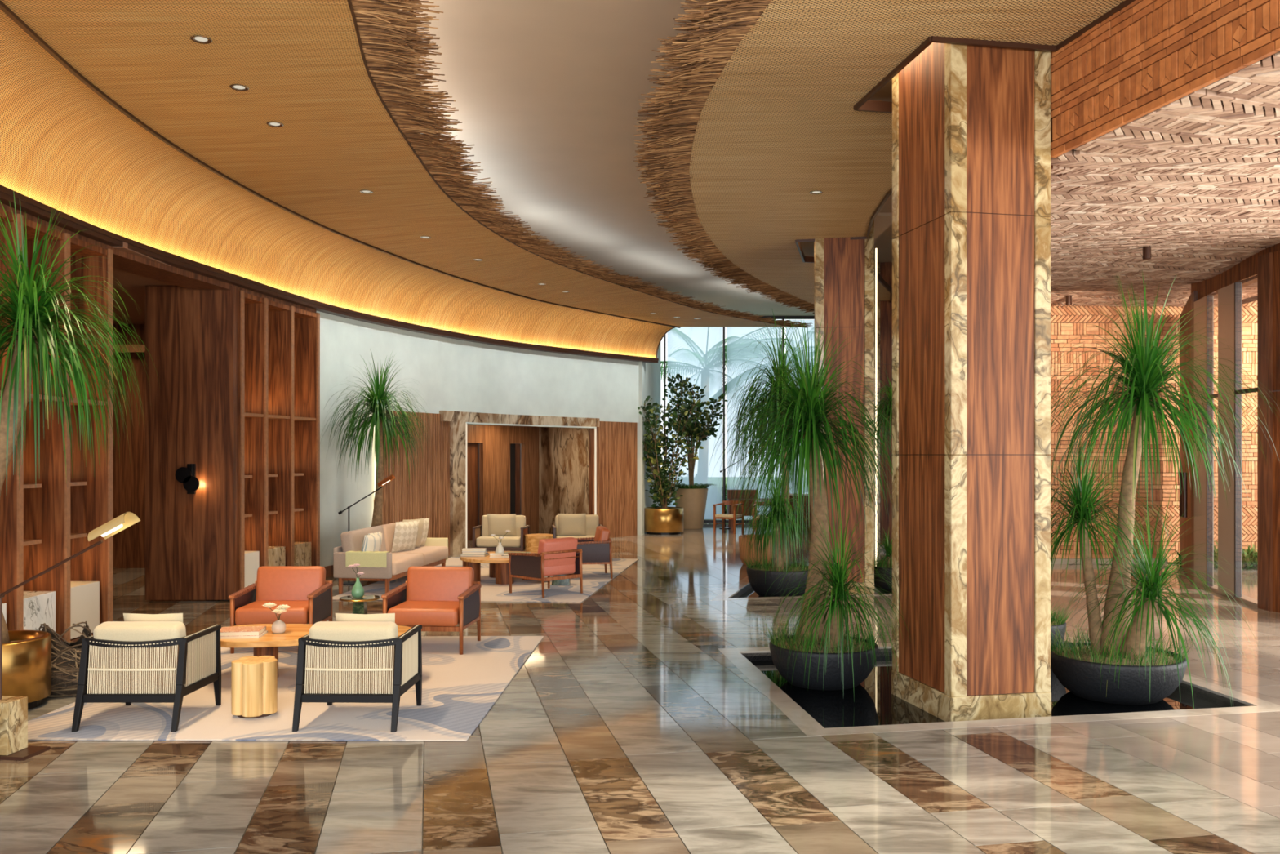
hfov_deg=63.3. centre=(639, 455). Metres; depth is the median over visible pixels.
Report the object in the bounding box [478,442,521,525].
wall
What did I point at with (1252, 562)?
shrub
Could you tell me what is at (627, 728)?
floor
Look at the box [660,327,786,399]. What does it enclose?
palm
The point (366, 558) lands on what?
throw
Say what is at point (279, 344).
shelving unit
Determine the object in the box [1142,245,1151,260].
spotlight
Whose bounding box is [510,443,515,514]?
door
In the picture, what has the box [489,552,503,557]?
book
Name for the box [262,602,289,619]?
stems
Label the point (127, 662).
armchair
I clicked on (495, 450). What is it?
wall
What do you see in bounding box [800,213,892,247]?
ceiling
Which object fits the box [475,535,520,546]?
seat cushion
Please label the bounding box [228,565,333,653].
leather armchair
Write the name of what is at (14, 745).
floor lamp
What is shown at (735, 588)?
trim
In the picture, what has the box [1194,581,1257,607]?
trim
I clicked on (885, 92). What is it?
ceiling
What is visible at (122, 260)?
trim
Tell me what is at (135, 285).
ceiling
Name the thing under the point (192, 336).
wall panel
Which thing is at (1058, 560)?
baseboard
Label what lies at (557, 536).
seat cushion
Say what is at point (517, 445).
door
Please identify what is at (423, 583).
cushion
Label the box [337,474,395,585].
floor lamp
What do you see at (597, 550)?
leather armchair
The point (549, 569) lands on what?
seat cushion
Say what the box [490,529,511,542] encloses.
stems
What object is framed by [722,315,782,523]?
window
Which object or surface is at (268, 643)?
coffee table
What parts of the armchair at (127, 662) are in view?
leg, rail, cross cord, rail, leg, rail, armrest, leg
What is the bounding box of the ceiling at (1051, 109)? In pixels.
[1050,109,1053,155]
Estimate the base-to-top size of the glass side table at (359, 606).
0.448 m
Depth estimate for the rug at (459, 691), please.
7.43 m
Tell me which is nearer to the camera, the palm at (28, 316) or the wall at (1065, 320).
the palm at (28, 316)
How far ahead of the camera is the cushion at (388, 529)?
15.13 m
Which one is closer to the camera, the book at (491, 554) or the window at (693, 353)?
the book at (491, 554)
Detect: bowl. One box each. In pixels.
[742,555,808,596]
[760,616,888,689]
[874,551,892,592]
[1050,601,1075,645]
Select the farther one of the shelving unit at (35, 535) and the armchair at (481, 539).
the armchair at (481, 539)
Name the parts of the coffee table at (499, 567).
leg, leg, leg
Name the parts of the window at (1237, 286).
frame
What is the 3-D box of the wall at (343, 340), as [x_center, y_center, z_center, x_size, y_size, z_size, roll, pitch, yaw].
[-4.707,-0.950,16.287,0.173,5.600,1.725,0,0,16]
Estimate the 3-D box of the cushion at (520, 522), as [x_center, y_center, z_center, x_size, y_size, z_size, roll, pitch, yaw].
[-2.409,1.260,18.335,0.770,0.400,0.170,0,-8,5]
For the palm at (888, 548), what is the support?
in the bowl at (884, 585)
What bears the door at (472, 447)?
in the wall at (495, 450)
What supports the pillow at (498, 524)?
on the armchair at (481, 539)
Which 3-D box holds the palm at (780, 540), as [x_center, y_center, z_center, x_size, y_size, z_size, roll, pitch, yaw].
[1.940,-0.190,14.303,1.607,3.787,1.694,0,0,29]
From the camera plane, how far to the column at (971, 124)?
7.62 m
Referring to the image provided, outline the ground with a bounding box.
[703,476,752,519]
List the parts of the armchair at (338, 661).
leg, rail, cross cord, rail, leg, rail, armrest, leg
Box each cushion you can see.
[93,621,186,641]
[235,600,308,625]
[255,565,325,600]
[308,621,398,655]
[340,525,386,551]
[379,522,395,551]
[387,600,458,626]
[390,546,448,565]
[391,552,423,575]
[405,565,474,600]
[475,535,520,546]
[481,515,525,536]
[537,537,577,567]
[543,563,575,576]
[555,535,595,539]
[594,525,610,543]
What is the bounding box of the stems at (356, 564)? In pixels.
[347,563,364,577]
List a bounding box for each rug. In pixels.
[27,635,543,741]
[332,556,638,602]
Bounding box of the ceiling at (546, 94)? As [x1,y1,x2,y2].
[398,0,1053,315]
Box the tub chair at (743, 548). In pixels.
[738,533,772,564]
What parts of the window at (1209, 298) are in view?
frame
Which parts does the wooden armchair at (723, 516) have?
leg, leg, seat, seat frame, backrest, leg, leg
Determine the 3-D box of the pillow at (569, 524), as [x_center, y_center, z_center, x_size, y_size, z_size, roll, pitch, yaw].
[-1.200,1.230,18.270,0.500,0.412,0.161,0,0,0]
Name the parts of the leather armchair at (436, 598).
leg, armrest, frame rail, leg, armrest, rail, leg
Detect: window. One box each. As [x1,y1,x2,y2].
[663,327,722,523]
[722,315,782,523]
[781,315,814,492]
[1194,295,1213,586]
[1206,294,1217,586]
[1217,283,1234,596]
[1234,282,1257,596]
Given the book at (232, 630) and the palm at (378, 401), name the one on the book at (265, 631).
the book at (232, 630)
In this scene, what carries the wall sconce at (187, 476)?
attached to the wall panel
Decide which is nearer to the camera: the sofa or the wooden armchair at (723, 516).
the sofa
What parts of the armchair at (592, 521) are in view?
leg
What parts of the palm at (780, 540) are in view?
crown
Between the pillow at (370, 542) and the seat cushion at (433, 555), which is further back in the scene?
the seat cushion at (433, 555)
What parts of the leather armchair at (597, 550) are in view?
armrest, armrest, rail, leg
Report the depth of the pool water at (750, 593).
14.54 m
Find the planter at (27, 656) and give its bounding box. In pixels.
[2,630,51,710]
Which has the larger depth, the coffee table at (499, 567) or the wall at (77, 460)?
the coffee table at (499, 567)
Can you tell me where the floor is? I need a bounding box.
[0,523,1279,853]
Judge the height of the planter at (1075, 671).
0.534 m
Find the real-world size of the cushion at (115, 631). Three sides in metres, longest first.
0.590 x 0.400 x 0.170 m
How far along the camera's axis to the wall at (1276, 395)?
12.22 m
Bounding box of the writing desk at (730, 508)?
[727,489,782,529]
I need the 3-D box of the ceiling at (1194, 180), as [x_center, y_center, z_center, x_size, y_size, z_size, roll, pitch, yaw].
[6.941,-2.402,11.327,9.000,0.489,16.000,0,0,-12]
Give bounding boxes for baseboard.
[323,564,333,577]
[1050,557,1167,564]
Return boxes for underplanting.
[675,483,713,488]
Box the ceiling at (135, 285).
[112,241,175,324]
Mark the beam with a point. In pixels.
(1148, 55)
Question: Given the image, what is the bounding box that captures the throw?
[345,551,390,567]
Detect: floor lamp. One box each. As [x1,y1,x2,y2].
[0,511,140,760]
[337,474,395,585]
[719,448,756,528]
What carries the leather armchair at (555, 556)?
on the rug at (594, 576)
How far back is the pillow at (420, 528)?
15.65 m
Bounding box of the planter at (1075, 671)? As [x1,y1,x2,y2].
[1050,622,1201,704]
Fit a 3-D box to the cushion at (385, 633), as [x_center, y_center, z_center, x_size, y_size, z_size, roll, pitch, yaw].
[-1.963,1.350,7.135,0.590,0.400,0.170,0,8,1]
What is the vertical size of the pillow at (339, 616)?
0.353 m
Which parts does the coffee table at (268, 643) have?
leg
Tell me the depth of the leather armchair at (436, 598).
9.99 m
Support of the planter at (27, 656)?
on the floor
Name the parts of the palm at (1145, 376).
crown, crown, crown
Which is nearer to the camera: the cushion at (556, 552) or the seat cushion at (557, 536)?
the cushion at (556, 552)
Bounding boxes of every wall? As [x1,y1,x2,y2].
[70,255,83,581]
[113,324,145,568]
[316,311,373,566]
[373,324,638,422]
[382,410,449,555]
[466,424,538,532]
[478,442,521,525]
[589,421,636,537]
[636,343,660,535]
[1049,300,1257,564]
[1179,290,1197,582]
[1272,250,1279,613]
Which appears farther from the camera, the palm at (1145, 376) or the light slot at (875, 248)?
the light slot at (875, 248)
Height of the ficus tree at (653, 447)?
2.793 m
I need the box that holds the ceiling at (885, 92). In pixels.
[870,51,1052,98]
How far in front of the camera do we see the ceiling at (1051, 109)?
9.24 m
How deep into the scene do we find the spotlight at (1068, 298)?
16.96 m
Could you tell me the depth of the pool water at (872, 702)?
8.10 m
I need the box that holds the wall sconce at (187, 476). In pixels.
[175,463,199,493]
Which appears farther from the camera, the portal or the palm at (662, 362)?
the palm at (662, 362)
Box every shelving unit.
[0,208,113,641]
[239,290,319,590]
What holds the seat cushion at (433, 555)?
on the sofa
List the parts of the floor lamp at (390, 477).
arm, lamp shade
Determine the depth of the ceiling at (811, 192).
9.14 m
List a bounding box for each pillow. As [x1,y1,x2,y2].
[123,613,182,622]
[335,613,395,622]
[360,533,382,551]
[367,531,381,534]
[391,520,419,552]
[402,517,424,547]
[420,517,429,545]
[487,513,515,536]
[557,513,586,535]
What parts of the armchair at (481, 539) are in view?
leg, rail, leg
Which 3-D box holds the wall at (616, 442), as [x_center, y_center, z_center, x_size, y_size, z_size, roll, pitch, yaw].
[-0.592,0.550,23.389,0.144,2.600,1.458,0,0,41]
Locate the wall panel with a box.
[145,285,239,599]
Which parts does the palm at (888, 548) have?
crown, crown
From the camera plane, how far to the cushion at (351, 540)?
14.00 m
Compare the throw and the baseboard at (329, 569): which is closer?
the throw
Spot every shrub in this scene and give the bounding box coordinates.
[721,484,726,513]
[1173,540,1257,569]
[1241,543,1257,568]
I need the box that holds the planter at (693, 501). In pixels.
[675,488,707,528]
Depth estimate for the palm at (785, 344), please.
33.52 m
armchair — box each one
[71,621,221,731]
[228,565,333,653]
[292,621,422,732]
[381,565,481,654]
[472,515,529,551]
[507,537,582,598]
[551,514,603,539]
[575,525,613,579]
[712,500,744,533]
[751,501,770,532]
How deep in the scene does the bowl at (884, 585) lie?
14.53 m
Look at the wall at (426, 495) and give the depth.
18.38 m
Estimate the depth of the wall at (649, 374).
24.23 m
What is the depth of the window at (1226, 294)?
13.46 m
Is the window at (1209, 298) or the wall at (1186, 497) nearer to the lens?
the window at (1209, 298)
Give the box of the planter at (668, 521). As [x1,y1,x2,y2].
[644,506,683,534]
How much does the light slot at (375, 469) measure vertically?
2.560 m
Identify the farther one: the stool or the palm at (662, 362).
the palm at (662, 362)
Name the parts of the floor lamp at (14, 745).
arm, bulb, lamp shade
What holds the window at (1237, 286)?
on the trim at (1246, 599)
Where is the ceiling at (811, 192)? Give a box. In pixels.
[633,0,1135,313]
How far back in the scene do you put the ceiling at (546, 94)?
11.57 m
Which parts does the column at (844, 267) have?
wood panel, wood panel, wood panel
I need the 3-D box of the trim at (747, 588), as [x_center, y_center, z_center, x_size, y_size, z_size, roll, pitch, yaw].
[2.515,2.030,15.060,2.829,0.320,3.339,0,0,0]
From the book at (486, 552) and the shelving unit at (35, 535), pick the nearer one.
the shelving unit at (35, 535)
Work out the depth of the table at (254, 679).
7.25 m
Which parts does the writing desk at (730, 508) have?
leg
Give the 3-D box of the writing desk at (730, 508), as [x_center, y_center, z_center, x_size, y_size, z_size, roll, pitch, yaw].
[3.050,1.360,25.900,1.700,0.980,0.700,0,0,0]
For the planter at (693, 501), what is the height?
1.020 m
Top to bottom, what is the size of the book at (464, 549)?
0.030 m
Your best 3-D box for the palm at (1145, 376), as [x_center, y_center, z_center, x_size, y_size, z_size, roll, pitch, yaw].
[4.068,0.227,8.461,2.185,3.423,2.046,0,0,-29]
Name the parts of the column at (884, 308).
wood panel, wood panel, wood panel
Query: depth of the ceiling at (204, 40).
10.34 m
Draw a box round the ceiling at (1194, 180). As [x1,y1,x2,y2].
[1049,50,1279,306]
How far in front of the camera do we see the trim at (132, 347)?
16.60 m
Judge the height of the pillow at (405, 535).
0.451 m
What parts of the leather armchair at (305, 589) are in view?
leg, armrest, leg, armrest, rail, leg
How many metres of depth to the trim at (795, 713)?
7.46 m
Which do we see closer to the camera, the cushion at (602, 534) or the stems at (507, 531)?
the stems at (507, 531)
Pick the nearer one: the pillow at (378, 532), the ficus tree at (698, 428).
the pillow at (378, 532)
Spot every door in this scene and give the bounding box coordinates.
[466,442,478,540]
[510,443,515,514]
[515,443,519,515]
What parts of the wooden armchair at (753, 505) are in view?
backrest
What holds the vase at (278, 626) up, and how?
on the coffee table at (268, 643)
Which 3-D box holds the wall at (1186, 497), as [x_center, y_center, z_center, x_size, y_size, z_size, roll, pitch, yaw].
[8.514,-0.260,16.236,0.317,4.180,3.008,0,0,23]
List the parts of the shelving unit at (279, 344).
half shelf, shelf, panel, half shelf, half shelf, shelf, panel, half shelf, half shelf, shelf, panel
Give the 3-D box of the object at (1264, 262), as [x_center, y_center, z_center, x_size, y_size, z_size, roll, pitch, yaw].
[7.535,-0.275,12.422,0.150,4.250,0.256,0,0,0]
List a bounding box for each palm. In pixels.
[0,188,159,642]
[318,351,433,526]
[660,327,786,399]
[707,312,911,691]
[719,310,836,583]
[721,343,786,397]
[874,364,892,582]
[1050,271,1279,708]
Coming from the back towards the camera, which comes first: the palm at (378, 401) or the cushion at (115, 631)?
the palm at (378, 401)
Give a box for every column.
[814,219,874,595]
[874,262,892,550]
[891,42,1051,721]
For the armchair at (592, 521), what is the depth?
18.37 m
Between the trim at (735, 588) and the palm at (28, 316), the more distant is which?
the trim at (735, 588)
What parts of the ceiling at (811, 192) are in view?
woven canopy, edge trim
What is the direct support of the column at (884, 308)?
on the floor
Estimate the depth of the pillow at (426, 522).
15.99 m
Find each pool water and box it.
[738,587,890,597]
[750,656,1224,728]
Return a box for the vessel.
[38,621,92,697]
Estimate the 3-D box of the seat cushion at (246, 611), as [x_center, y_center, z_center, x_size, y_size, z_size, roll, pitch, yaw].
[-3.428,1.498,9.920,0.660,0.165,0.680,0,0,-2]
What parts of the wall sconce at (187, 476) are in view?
stem, plate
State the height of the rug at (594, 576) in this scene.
0.012 m
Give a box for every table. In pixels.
[220,623,410,677]
[231,655,277,718]
[338,595,380,613]
[460,551,537,584]
[524,533,553,552]
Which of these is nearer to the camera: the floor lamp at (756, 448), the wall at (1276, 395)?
the wall at (1276, 395)
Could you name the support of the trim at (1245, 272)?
attached to the wall at (1276, 395)
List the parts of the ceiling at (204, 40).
downlight, downlight, ledge trim, downlight, woven canopy, downlight, edge trim, trim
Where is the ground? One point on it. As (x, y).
(722, 477)
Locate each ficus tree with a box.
[637,395,703,508]
[662,372,728,486]
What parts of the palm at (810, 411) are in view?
crown, crown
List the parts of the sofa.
panel, leg, arm, leg, frame, arm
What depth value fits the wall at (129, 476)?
17.00 m
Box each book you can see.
[220,626,266,636]
[220,630,267,639]
[460,552,488,556]
[462,547,486,551]
[462,550,487,554]
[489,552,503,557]
[502,551,530,555]
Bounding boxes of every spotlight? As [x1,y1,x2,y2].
[1065,294,1071,305]
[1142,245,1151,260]
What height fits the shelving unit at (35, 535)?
3.960 m
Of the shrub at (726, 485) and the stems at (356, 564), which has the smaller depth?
the stems at (356, 564)
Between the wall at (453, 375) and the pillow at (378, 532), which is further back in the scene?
the wall at (453, 375)
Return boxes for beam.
[1050,0,1279,157]
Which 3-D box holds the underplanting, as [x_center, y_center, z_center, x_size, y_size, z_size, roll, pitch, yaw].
[1.274,0.813,26.222,1.390,0.173,1.454,0,0,-30]
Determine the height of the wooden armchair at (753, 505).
0.750 m
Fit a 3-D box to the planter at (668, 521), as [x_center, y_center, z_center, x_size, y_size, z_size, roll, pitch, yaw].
[0.560,1.545,24.500,0.940,0.610,0.940,0,0,0]
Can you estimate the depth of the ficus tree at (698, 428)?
26.00 m
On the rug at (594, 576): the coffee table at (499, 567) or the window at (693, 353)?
the coffee table at (499, 567)
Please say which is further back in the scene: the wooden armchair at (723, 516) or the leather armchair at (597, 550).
the wooden armchair at (723, 516)
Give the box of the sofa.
[333,522,448,594]
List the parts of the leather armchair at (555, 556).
leg, rail, armrest, leg, leg, rail, frame rail, leg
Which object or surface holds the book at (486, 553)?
on the coffee table at (499, 567)
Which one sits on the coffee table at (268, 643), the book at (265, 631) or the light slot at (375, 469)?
the book at (265, 631)
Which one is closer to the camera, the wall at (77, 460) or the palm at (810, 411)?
the palm at (810, 411)
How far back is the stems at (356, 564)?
10.14 m
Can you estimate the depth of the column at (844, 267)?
14.28 m
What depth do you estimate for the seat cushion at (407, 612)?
9.57 m
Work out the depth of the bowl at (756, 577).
13.94 m
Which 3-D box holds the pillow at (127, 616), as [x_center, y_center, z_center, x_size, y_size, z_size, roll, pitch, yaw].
[-3.420,1.285,7.320,0.420,0.353,0.156,0,0,0]
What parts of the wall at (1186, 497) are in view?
handle, frame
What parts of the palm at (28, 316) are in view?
crown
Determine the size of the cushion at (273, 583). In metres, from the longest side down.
0.650 x 0.440 x 0.150 m
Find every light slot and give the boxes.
[373,426,376,498]
[875,248,876,560]
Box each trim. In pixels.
[0,202,316,312]
[113,344,145,352]
[710,575,892,600]
[717,636,1279,736]
[730,584,751,597]
[1191,243,1279,300]
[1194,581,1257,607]
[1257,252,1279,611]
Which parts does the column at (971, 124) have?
wood panel, wood panel, wood panel, wood panel, wood panel, wood panel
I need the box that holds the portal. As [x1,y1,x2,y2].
[439,410,599,555]
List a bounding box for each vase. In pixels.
[271,619,285,633]
[351,577,364,597]
[495,542,504,553]
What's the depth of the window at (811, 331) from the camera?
27.97 m
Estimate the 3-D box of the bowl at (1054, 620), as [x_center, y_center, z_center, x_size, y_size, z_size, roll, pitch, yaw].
[3.718,1.677,9.988,0.951,0.546,0.925,0,0,-7]
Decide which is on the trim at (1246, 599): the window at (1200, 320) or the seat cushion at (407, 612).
the window at (1200, 320)
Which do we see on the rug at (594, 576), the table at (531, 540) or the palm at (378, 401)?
the table at (531, 540)
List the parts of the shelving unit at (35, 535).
panel, half shelf, half shelf, panel, shelf, half shelf, half shelf, panel, shelf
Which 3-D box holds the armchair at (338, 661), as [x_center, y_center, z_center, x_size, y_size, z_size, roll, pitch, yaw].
[-1.960,1.501,7.265,0.710,0.707,0.760,0,0,1]
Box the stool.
[551,574,570,585]
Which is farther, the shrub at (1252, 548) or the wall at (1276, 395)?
the shrub at (1252, 548)
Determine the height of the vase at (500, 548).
0.190 m
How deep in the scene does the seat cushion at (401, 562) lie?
14.30 m
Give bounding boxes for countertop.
[779,492,811,530]
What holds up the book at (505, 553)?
on the book
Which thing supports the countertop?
on the floor

